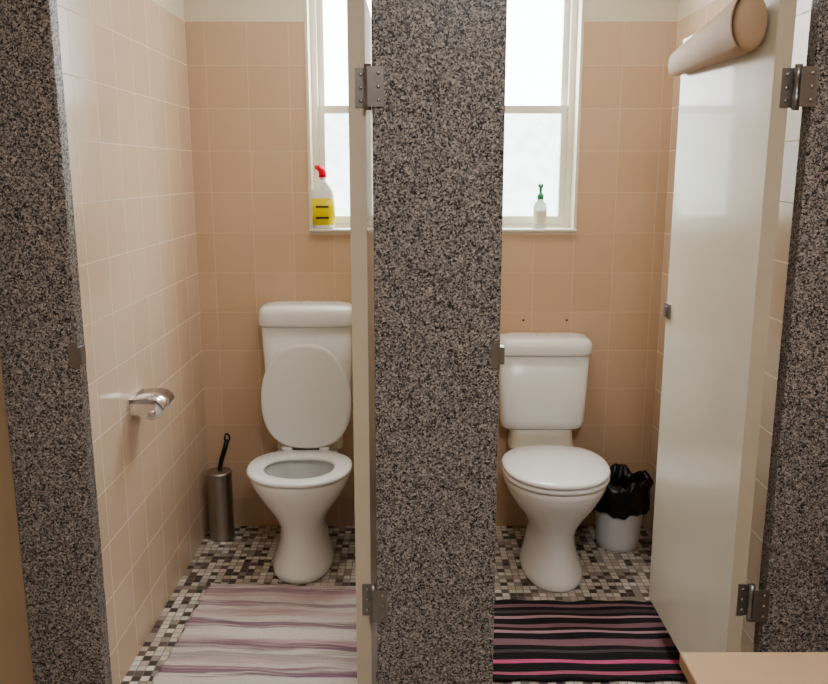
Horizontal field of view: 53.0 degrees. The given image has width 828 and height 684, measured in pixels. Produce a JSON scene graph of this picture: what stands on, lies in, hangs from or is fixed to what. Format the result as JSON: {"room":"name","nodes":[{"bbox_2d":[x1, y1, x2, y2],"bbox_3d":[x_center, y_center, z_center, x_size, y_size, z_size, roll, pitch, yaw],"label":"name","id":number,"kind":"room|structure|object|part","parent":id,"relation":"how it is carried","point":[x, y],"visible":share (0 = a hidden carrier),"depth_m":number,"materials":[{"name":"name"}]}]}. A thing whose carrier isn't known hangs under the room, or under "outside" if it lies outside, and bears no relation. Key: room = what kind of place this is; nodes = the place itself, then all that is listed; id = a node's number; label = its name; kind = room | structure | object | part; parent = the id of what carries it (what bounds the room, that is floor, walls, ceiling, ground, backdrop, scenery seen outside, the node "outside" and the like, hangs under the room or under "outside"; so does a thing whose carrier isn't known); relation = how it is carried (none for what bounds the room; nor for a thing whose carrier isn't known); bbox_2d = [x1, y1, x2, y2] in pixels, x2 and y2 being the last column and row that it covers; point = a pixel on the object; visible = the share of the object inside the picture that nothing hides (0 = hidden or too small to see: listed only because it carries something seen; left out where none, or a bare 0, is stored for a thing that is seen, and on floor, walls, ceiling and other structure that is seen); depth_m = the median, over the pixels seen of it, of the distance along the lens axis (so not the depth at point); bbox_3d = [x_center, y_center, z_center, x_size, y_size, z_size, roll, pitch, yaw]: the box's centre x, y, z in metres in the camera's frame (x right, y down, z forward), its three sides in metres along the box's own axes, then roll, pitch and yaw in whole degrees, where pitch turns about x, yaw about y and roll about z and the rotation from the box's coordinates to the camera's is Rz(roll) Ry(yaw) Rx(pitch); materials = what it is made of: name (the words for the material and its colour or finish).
{"room":"public restroom","nodes":[
{"label":"public restroom","id":0,"kind":"room"},
{"bbox_2d":[0,353,33,683],"bbox_3d":[-1.028,0.159,0.196,0.145,2.650,3.520,0,12,0],"label":"wall","id":1,"kind":"structure","parent":0,"point":[16,667],"depth_m":1.97,"materials":[{"name":"beige tile"}]},
{"bbox_2d":[57,0,208,683],"bbox_3d":[-0.994,-0.344,2.645,0.212,2.650,1.480,0,12,0],"label":"wall","id":2,"kind":"structure","parent":0,"point":[124,62],"depth_m":2.67,"materials":[{"name":"pink tile"}]},
{"bbox_2d":[127,387,174,419],"bbox_3d":[-0.835,0.197,2.643,0.107,0.070,0.142,0,12,0],"label":"toilet paper holder","id":3,"kind":"object","parent":2,"relation":"attached to","point":[151,403],"visible":1,"depth_m":2.60,"materials":[{"name":"silver metal"}]},
{"bbox_3d":[-0.885,0.195,2.643,0.006,0.065,0.140,0,12,0],"label":"wall plate","id":4,"kind":"part","parent":3,"relation":"part of","materials":[{"name":"silver metal"}]},
{"bbox_2d":[130,387,174,409],"bbox_3d":[-0.834,0.179,2.644,0.105,0.037,0.132,0,12,0],"label":"hood","id":5,"kind":"object","parent":3,"relation":"attached to","point":[159,398],"depth_m":2.62,"materials":[{"name":"silver metal"}]},
{"bbox_2d":[364,64,371,109],"bbox_3d":[-0.101,-0.555,1.807,0.016,0.096,0.016,0,12,0],"label":"hinge upper knuckle","id":6,"kind":"object","parent":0,"point":[365,65],"depth_m":1.80},
{"bbox_2d":[359,71,379,102],"bbox_3d":[-0.097,-0.554,1.804,0.048,0.064,0.036,0,12,0],"label":"screws","id":7,"kind":"object","parent":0,"point":[360,74],"depth_m":1.79,"materials":[{"name":"silver metal"}]},
{"bbox_2d":[370,583,375,621],"bbox_3d":[-0.101,0.645,2.054,0.016,0.096,0.016,0,12,0],"label":"hinge lower knuckle","id":8,"kind":"object","parent":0,"point":[372,586],"depth_m":2.05},
{"bbox_2d":[365,588,383,618],"bbox_3d":[-0.097,0.646,2.051,0.048,0.064,0.036,0,12,0],"label":"screws","id":9,"kind":"object","parent":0,"point":[366,589],"depth_m":2.04,"materials":[{"name":"silver metal"}]},
{"bbox_2d":[121,526,688,683],"bbox_3d":[0.400,1.354,1.212,3.000,0.100,5.330,0,12,0],"label":"floor","id":10,"kind":"structure","parent":0,"point":[608,575],"depth_m":3.20,"materials":[{"name":"tile"}]},
{"bbox_2d":[0,0,111,683],"bbox_3d":[-0.860,-0.017,1.924,0.190,2.300,0.053,0,12,0],"label":"panel","id":11,"kind":"object","parent":10,"relation":"on","point":[43,351],"visible":1,"depth_m":1.92,"materials":[{"name":"stone"}]},
{"bbox_2d":[206,433,234,541],"bbox_3d":[-0.815,0.602,3.482,0.108,0.460,0.108,0,12,0],"label":"toilet brush","id":12,"kind":"object","parent":10,"relation":"on","point":[219,479],"visible":1,"depth_m":3.46,"materials":[{"name":"metal"}]},
{"bbox_3d":[-0.795,0.474,3.456,0.056,0.144,0.020,0,12,0],"label":"handle","id":13,"kind":"part","parent":12,"relation":"part of","materials":[{"name":"black plastic"}]},
{"bbox_2d":[152,583,377,683],"bbox_3d":[-0.430,0.979,2.753,0.714,0.012,0.708,1,12,2],"label":"rug","id":14,"kind":"object","parent":10,"relation":"on","point":[238,633],"visible":0.84,"depth_m":2.74,"materials":[{"name":"fabric"}]},
{"bbox_2d":[246,301,351,584],"bbox_3d":[-0.437,0.373,3.246,0.400,1.004,0.587,0,12,0],"label":"toilet","id":15,"kind":"object","parent":10,"relation":"on","point":[307,381],"visible":0.99,"depth_m":3.28,"materials":[{"name":"white ceramic"}]},
{"bbox_3d":[-0.431,-0.114,3.353,0.382,0.085,0.180,0,12,0],"label":"cistern lid","id":16,"kind":"part","parent":15,"relation":"part of","materials":[{"name":"white ceramic"}]},
{"bbox_3d":[-0.431,0.216,3.317,0.360,0.434,0.026,0,12,0],"label":"seat lid","id":17,"kind":"part","parent":15,"relation":"part of","materials":[{"name":"white plastic"}]},
{"bbox_2d":[355,0,506,683],"bbox_3d":[0.036,-0.016,1.917,0.343,2.300,0.069,0,12,0],"label":"panel","id":18,"kind":"object","parent":10,"relation":"on","point":[438,132],"depth_m":1.90,"materials":[{"name":"stone"}]},
{"bbox_2d":[347,0,377,683],"bbox_3d":[-0.126,0.051,2.287,0.038,1.780,0.660,0,12,0],"label":"door","id":19,"kind":"structure","parent":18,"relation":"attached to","point":[367,17],"depth_m":2.09,"materials":[{"name":"paint"}]},
{"bbox_2d":[347,0,371,683],"bbox_3d":[-0.126,0.118,1.964,0.036,1.776,0.002,0,12,0],"label":"strip","id":20,"kind":"object","parent":19,"relation":"attached to","point":[355,8],"visible":1,"depth_m":1.93,"materials":[{"name":"paint"}]},
{"bbox_3d":[-0.099,-0.554,1.806,0.072,0.084,0.028,10,15,40],"label":"hinge","id":21,"kind":"part","parent":18,"relation":"part of","materials":[{"name":"silver metal"}]},
{"bbox_3d":[-0.099,0.646,2.052,0.072,0.084,0.028,10,15,40],"label":"hinge","id":22,"kind":"part","parent":18,"relation":"part of","materials":[{"name":"silver metal"}]},
{"bbox_2d":[499,332,610,592],"bbox_3d":[0.535,0.445,3.225,0.400,0.872,0.656,0,12,0],"label":"toilet","id":23,"kind":"object","parent":10,"relation":"on","point":[557,484],"visible":0.97,"depth_m":3.25,"materials":[{"name":"white ceramic"}]},
{"bbox_3d":[0.527,0.008,3.378,0.382,0.070,0.180,0,12,0],"label":"cistern lid","id":24,"kind":"part","parent":23,"relation":"part of","materials":[{"name":"white ceramic"}]},
{"bbox_3d":[0.535,0.464,3.126,0.400,0.026,0.453,0,12,0],"label":"seat lid","id":25,"kind":"part","parent":23,"relation":"part of","materials":[{"name":"white plastic"}]},
{"bbox_2d":[493,599,687,681],"bbox_3d":[0.520,0.979,2.753,0.736,0.012,0.478,0,12,0],"label":"rug","id":26,"kind":"object","parent":10,"relation":"on","point":[535,640],"visible":0.73,"depth_m":2.71,"materials":[{"name":"black fabric"}]},
{"bbox_2d":[593,463,653,551],"bbox_3d":[0.848,0.684,3.429,0.265,0.322,0.263,0,12,0],"label":"waste bin","id":27,"kind":"object","parent":10,"relation":"on","point":[626,497],"visible":0.74,"depth_m":3.35,"materials":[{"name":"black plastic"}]},
{"bbox_2d":[679,652,827,683],"bbox_3d":[0.895,0.930,1.074,0.960,0.785,0.620,0,12,0],"label":"table","id":28,"kind":"object","parent":10,"relation":"on","point":[697,667],"visible":1,"depth_m":1.26,"materials":[{"name":"beige laminate"}]},
{"bbox_2d":[736,0,827,651],"bbox_3d":[1.275,-0.016,1.917,0.950,2.300,0.069,0,12,0],"label":"panel","id":29,"kind":"object","parent":10,"relation":"on","point":[794,558],"depth_m":1.95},
{"bbox_2d":[649,0,779,652],"bbox_3d":[0.807,0.051,2.287,0.038,1.780,0.660,0,12,0],"label":"door","id":30,"kind":"structure","parent":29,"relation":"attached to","point":[725,106],"depth_m":2.21,"materials":[{"name":"paint"}]},
{"bbox_2d":[663,302,670,318],"bbox_3d":[0.781,-0.097,2.572,0.014,0.045,0.047,0,12,0],"label":"latch","id":31,"kind":"object","parent":30,"relation":"attached to","point":[667,307],"visible":1,"depth_m":2.56,"materials":[{"name":"metal"}]},
{"bbox_2d":[668,0,767,75],"bbox_3d":[0.744,-0.773,2.134,0.087,0.133,0.622,0,12,0],"label":"roll","id":32,"kind":"object","parent":30,"relation":"attached to","point":[740,27],"visible":1,"depth_m":1.91,"materials":[{"name":"white paper"}]},
{"bbox_2d":[726,0,796,651],"bbox_3d":[0.807,0.118,1.964,0.036,1.776,0.002,0,12,0],"label":"strip","id":33,"kind":"object","parent":30,"relation":"attached to","point":[787,9],"visible":1,"depth_m":1.93,"materials":[{"name":"paint"}]},
{"bbox_3d":[0.836,0.646,2.052,0.072,0.084,0.028,10,15,40],"label":"hinge","id":34,"kind":"part","parent":29,"relation":"part of","materials":[{"name":"silver metal"}]},
{"bbox_3d":[0.836,-0.554,1.806,0.072,0.084,0.028,10,15,40],"label":"hinge","id":35,"kind":"part","parent":29,"relation":"part of","materials":[{"name":"silver metal"}]},
{"bbox_2d":[184,0,678,525],"bbox_3d":[0.400,-0.511,3.458,3.000,2.650,0.180,0,12,0],"label":"wall","id":36,"kind":"structure","parent":0,"point":[256,247],"depth_m":3.38,"materials":[{"name":"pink tile"}]},
{"bbox_2d":[304,0,349,234],"bbox_3d":[-0.203,-0.999,3.354,0.445,1.112,0.180,0,12,0],"label":"reveal","id":37,"kind":"object","parent":36,"relation":"attached to","point":[306,2],"visible":0.25,"depth_m":3.31,"materials":[{"name":"beige paint"}]},
{"bbox_2d":[309,0,349,227],"bbox_3d":[-0.203,-1.004,3.380,0.421,1.088,0.075,0,12,0],"label":"frame","id":38,"kind":"object","parent":37,"relation":"attached to","point":[312,3],"visible":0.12,"depth_m":3.34,"materials":[{"name":"paint"}]},
{"bbox_2d":[309,228,349,231],"bbox_3d":[-0.203,-0.460,3.404,0.444,0.012,0.094,0,12,0],"label":"sill","id":39,"kind":"structure","parent":36,"relation":"attached to","point":[313,229],"depth_m":3.36,"materials":[{"name":"paint"}]},
{"bbox_2d":[312,165,334,228],"bbox_3d":[-0.372,-0.591,3.380,0.100,0.255,0.051,0,12,0],"label":"bottle","id":40,"kind":"object","parent":39,"relation":"on","point":[323,200],"visible":0.98,"depth_m":3.36,"materials":[{"name":"white plastic"}]},
{"bbox_2d":[317,0,349,223],"bbox_3d":[-0.203,-1.004,3.380,0.372,1.039,0.055,0,12,0],"label":"window","id":41,"kind":"structure","parent":36,"relation":"in","point":[322,110],"depth_m":3.37,"materials":[{"name":"paint"}]},
{"bbox_3d":[-0.203,-1.227,3.349,0.372,0.589,0.026,0,12,0],"label":"sash","id":42,"kind":"part","parent":41,"relation":"part of","materials":[{"name":"white paint"}]},
{"bbox_2d":[502,0,569,223],"bbox_3d":[0.438,-1.004,3.380,0.372,1.039,0.055,0,12,0],"label":"window","id":43,"kind":"structure","parent":36,"relation":"in","point":[563,110],"depth_m":3.38,"materials":[{"name":"paint"}]},
{"bbox_3d":[0.438,-1.227,3.349,0.372,0.589,0.026,0,12,0],"label":"sash","id":44,"kind":"part","parent":43,"relation":"part of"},
{"bbox_2d":[502,228,576,231],"bbox_3d":[0.438,-0.460,3.404,0.444,0.012,0.094,0,12,0],"label":"sill","id":45,"kind":"structure","parent":36,"relation":"attached to","point":[503,229],"depth_m":3.36,"materials":[{"name":"paint"}]},
{"bbox_2d":[533,184,546,228],"bbox_3d":[0.515,-0.554,3.388,0.051,0.180,0.051,-11,16,-44],"label":"bottle","id":46,"kind":"object","parent":45,"relation":"on","point":[540,208],"visible":1,"depth_m":3.38,"materials":[{"name":"beige plastic"}]},
{"bbox_2d":[502,0,584,234],"bbox_3d":[0.438,-0.999,3.354,0.445,1.112,0.180,0,12,0],"label":"reveal","id":47,"kind":"object","parent":36,"relation":"attached to","point":[581,3],"visible":0.31,"depth_m":3.31,"materials":[{"name":"beige paint"}]},
{"bbox_2d":[502,0,577,227],"bbox_3d":[0.438,-1.004,3.380,0.421,1.088,0.075,0,12,0],"label":"frame","id":48,"kind":"object","parent":47,"relation":"attached to","point":[573,3],"visible":0.28,"depth_m":3.36,"materials":[{"name":"paint"}]},
{"bbox_2d":[647,0,811,651],"bbox_3d":[1.080,-0.344,2.645,0.120,2.650,1.480,0,12,0],"label":"wall","id":49,"kind":"structure","parent":0,"point":[693,15],"depth_m":2.44,"materials":[{"name":"pink tile"}]},
{"bbox_2d":[746,583,755,621],"bbox_3d":[0.834,0.645,2.054,0.016,0.096,0.016,0,12,0],"label":"hinge lower knuckle","id":50,"kind":"object","parent":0,"point":[752,587],"depth_m":2.05},
{"bbox_2d":[740,588,766,618],"bbox_3d":[0.838,0.646,2.051,0.048,0.064,0.036,0,12,0],"label":"screws","id":51,"kind":"object","parent":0,"point":[743,589],"depth_m":2.04,"materials":[{"name":"silver metal"}]},
{"bbox_2d":[791,64,802,109],"bbox_3d":[0.834,-0.555,1.807,0.016,0.096,0.016,0,12,0],"label":"hinge upper knuckle","id":52,"kind":"object","parent":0,"point":[797,72],"depth_m":1.80},
{"bbox_2d":[784,71,814,102],"bbox_3d":[0.838,-0.554,1.804,0.048,0.064,0.036,0,12,0],"label":"screws","id":53,"kind":"object","parent":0,"point":[813,72],"depth_m":1.81,"materials":[{"name":"silver metal"}]}
]}

